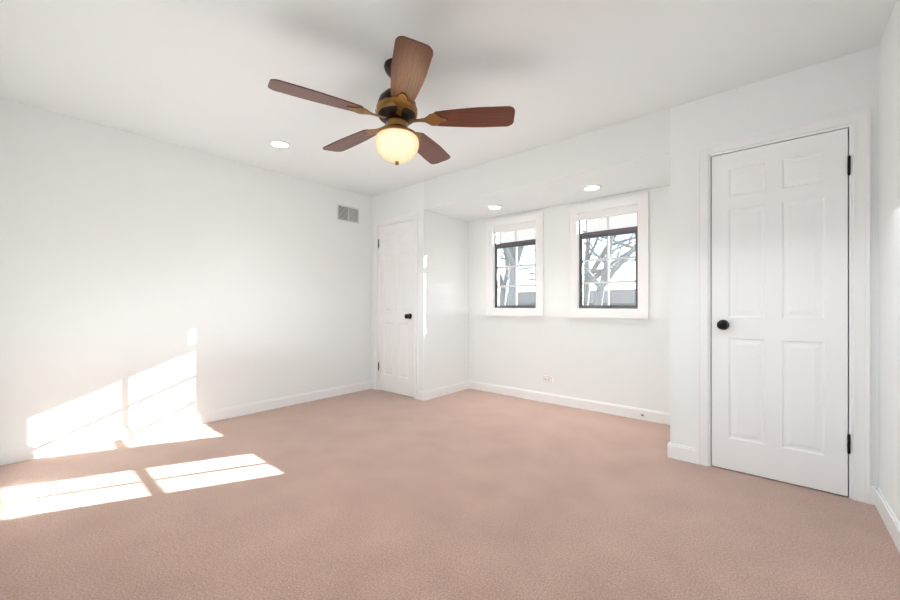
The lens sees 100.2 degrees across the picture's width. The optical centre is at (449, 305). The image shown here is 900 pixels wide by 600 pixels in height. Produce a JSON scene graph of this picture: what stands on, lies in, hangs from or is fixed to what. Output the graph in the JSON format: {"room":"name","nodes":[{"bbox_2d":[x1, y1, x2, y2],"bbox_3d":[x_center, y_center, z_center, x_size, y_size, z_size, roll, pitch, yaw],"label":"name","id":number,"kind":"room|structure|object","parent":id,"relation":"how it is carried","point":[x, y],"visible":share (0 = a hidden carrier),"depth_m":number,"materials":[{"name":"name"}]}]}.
{"room":"empty bedroom","nodes":[
{"label":"empty bedroom","id":0,"kind":"room"},
{"bbox_2d":[0,98,370,449],"bbox_3d":[-1.770,-0.160,4.008,0.120,2.440,4.150,0,0,41],"label":"wall","id":1,"kind":"structure","parent":0,"point":[143,279],"depth_m":3.13,"materials":[{"name":"white paint"}]},
{"bbox_2d":[0,450,3,465],"bbox_3d":[-1.351,1.011,1.084,4.320,0.100,0.014,0,0,41],"label":"baseboard","id":2,"kind":"structure","parent":1,"relation":"attached to","point":[1,451],"depth_m":2.50,"materials":[{"name":"white wood"}]},
{"bbox_2d":[4,381,373,464],"bbox_3d":[-1.980,1.010,3.648,0.030,0.100,3.030,0,0,41],"label":"baseboard","id":3,"kind":"structure","parent":1,"relation":"attached to","point":[33,451],"depth_m":3.14,"materials":[{"name":"white wood"}]},
{"bbox_2d":[337,203,358,223],"bbox_3d":[-1.228,-1.105,4.543,0.008,0.190,0.310,0,0,41],"label":"air vent","id":4,"kind":"object","parent":1,"relation":"in","point":[347,213],"visible":1,"depth_m":4.54,"materials":[{"name":"grey metal"}]},
{"bbox_2d":[371,182,430,390],"bbox_3d":[-0.610,-0.160,4.548,0.940,2.440,0.120,0,0,41],"label":"wall","id":5,"kind":"structure","parent":0,"point":[403,201],"depth_m":4.25,"materials":[{"name":"white paint"}]},
{"bbox_2d":[378,220,413,396],"bbox_3d":[-0.666,0.037,4.499,0.630,2.030,0.105,0,0,41],"label":"closet door","id":6,"kind":"structure","parent":5,"relation":"in","point":[396,308],"depth_m":4.50,"materials":[{"name":"white wood"}]},
{"bbox_2d":[374,212,417,399],"bbox_3d":[-0.620,0.001,4.545,0.780,2.118,0.137,0,0,41],"label":"door frame","id":7,"kind":"structure","parent":5,"relation":"attached to","point":[397,219],"depth_m":4.54,"materials":[{"name":"white wood"}]},
{"bbox_2d":[0,0,896,196],"bbox_3d":[-0.084,-1.440,2.563,4.560,0.120,4.150,0,0,41],"label":"ceiling","id":8,"kind":"structure","parent":0,"point":[197,75],"depth_m":2.14,"materials":[{"name":"white paint"}]},
{"bbox_2d":[269,139,290,148],"bbox_3d":[-1.450,-1.375,3.213,0.172,0.009,0.172,0,0,41],"label":"recessed light","id":9,"kind":"object","parent":8,"relation":"in","point":[277,143],"visible":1,"depth_m":3.20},
{"bbox_2d":[268,36,514,164],"bbox_3d":[-0.342,-1.093,2.195,1.249,0.572,1.302,0,0,41],"label":"ceiling fan","id":10,"kind":"object","parent":8,"relation":"hanging from","point":[398,141],"visible":1,"depth_m":2.07,"materials":[{"name":"brown wood"}]},
{"bbox_2d":[424,108,669,221],"bbox_3d":[0.890,-1.225,3.724,2.410,0.310,0.820,0,0,41],"label":"soffit beam","id":11,"kind":"structure","parent":8,"relation":"attached to","point":[632,155],"depth_m":3.30,"materials":[{"name":"white paint"}]},
{"bbox_2d":[487,205,502,209],"bbox_3d":[0.489,-1.065,4.094,0.172,0.009,0.172,0,0,41],"label":"recessed light","id":12,"kind":"object","parent":11,"relation":"attached to","point":[493,207],"visible":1,"depth_m":4.09,"materials":[{"name":"white"}]},
{"bbox_2d":[582,184,601,190],"bbox_3d":[1.286,-1.065,3.411,0.172,0.009,0.172,0,0,41],"label":"recessed light","id":13,"kind":"object","parent":11,"relation":"attached to","point":[593,187],"visible":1,"depth_m":3.40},
{"bbox_2d":[0,389,899,599],"bbox_3d":[-0.084,1.121,2.564,4.560,0.120,4.150,0,0,41],"label":"floor","id":14,"kind":"structure","parent":0,"point":[466,494],"depth_m":1.89,"materials":[{"name":"carpet"}]},
{"bbox_2d":[431,212,468,389],"bbox_3d":[-0.032,-0.160,4.593,0.120,2.440,0.700,0,0,41],"label":"wall","id":15,"kind":"structure","parent":0,"point":[449,300],"depth_m":4.53,"materials":[{"name":"white paint"}]},
{"bbox_2d":[420,381,467,400],"bbox_3d":[-0.042,1.010,4.487,0.024,0.100,0.794,0,0,41],"label":"baseboard","id":16,"kind":"structure","parent":15,"relation":"attached to","point":[430,394],"depth_m":4.43,"materials":[{"name":"white wood"}]},
{"bbox_2d":[469,185,669,412],"bbox_3d":[1.217,-0.160,4.083,4.560,2.440,0.150,0,0,41],"label":"wall","id":17,"kind":"structure","parent":0,"point":[622,362],"depth_m":3.95,"materials":[{"name":"white paint"}]},
{"bbox_2d":[486,211,543,316],"bbox_3d":[0.762,-0.458,4.414,0.760,1.165,0.108,0,0,41],"label":"window","id":18,"kind":"structure","parent":17,"relation":"in","point":[526,229],"depth_m":4.41,"materials":[{"name":"white wood"}]},
{"bbox_2d":[543,375,552,382],"bbox_3d":[1.066,0.805,4.108,0.114,0.070,0.008,0,0,41],"label":"outlet","id":19,"kind":"object","parent":17,"relation":"attached to","point":[548,379],"visible":1,"depth_m":4.10,"materials":[{"name":"white plastic"}]},
{"bbox_2d":[468,380,669,424],"bbox_3d":[1.152,1.010,4.031,2.410,0.100,0.014,0,0,41],"label":"baseboard","id":20,"kind":"structure","parent":17,"relation":"attached to","point":[625,411],"depth_m":3.89,"materials":[{"name":"white wood"}]},
{"bbox_2d":[568,192,648,318],"bbox_3d":[1.560,-0.457,3.731,0.760,1.165,0.108,0,0,41],"label":"window","id":21,"kind":"structure","parent":17,"relation":"in","point":[616,216],"depth_m":3.71,"materials":[{"name":"white wood"}]},
{"bbox_2d":[670,46,878,485],"bbox_3d":[1.946,-0.159,2.360,0.970,2.440,0.120,0,0,41],"label":"wall","id":22,"kind":"structure","parent":0,"point":[843,84],"depth_m":2.40,"materials":[{"name":"white paint"}]},
{"bbox_2d":[667,442,683,458],"bbox_3d":[1.782,1.010,2.925,0.014,0.100,0.794,0,0,41],"label":"baseboard","id":23,"kind":"structure","parent":22,"relation":"attached to","point":[672,448],"depth_m":2.61,"materials":[{"name":"white wood"}]},
{"bbox_2d":[712,128,850,495],"bbox_3d":[1.950,0.038,2.260,0.630,2.030,0.105,0,0,41],"label":"door","id":24,"kind":"structure","parent":22,"relation":"in","point":[780,311],"depth_m":2.25,"materials":[{"name":"white wood"}]},
{"bbox_2d":[697,107,869,503],"bbox_3d":[1.988,0.002,2.312,0.780,2.118,0.137,0,0,41],"label":"door frame","id":25,"kind":"structure","parent":22,"relation":"attached to","point":[856,123],"depth_m":2.06,"materials":[{"name":"white wood"}]},
{"bbox_2d":[878,0,899,521],"bbox_3d":[1.602,-0.159,1.120,0.120,2.440,4.150,0,0,41],"label":"wall","id":26,"kind":"structure","parent":0,"point":[889,293],"depth_m":1.81,"materials":[{"name":"white paint"}]},
{"bbox_2d":[870,485,899,552],"bbox_3d":[1.279,1.011,0.858,0.030,0.100,3.030,0,0,41],"label":"baseboard","id":27,"kind":"structure","parent":26,"relation":"attached to","point":[878,500],"depth_m":1.81,"materials":[{"name":"white wood"}]},
{"label":"outside","id":28,"kind":"structure","parent":0,"visible":0},
{"bbox_2d":[499,289,634,304],"bbox_3d":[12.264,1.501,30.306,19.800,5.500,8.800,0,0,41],"label":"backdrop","id":29,"kind":"structure","parent":28,"point":[621,293],"depth_m":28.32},
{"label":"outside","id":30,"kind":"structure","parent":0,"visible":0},
{"bbox_2d":[499,220,635,304],"bbox_3d":[5.726,-2.585,16.121,25.030,13.737,17.974,0,0,41],"label":"tree","id":31,"kind":"object","parent":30,"point":[594,270],"depth_m":13.84,"materials":[{"name":"grey plant"}]}
]}

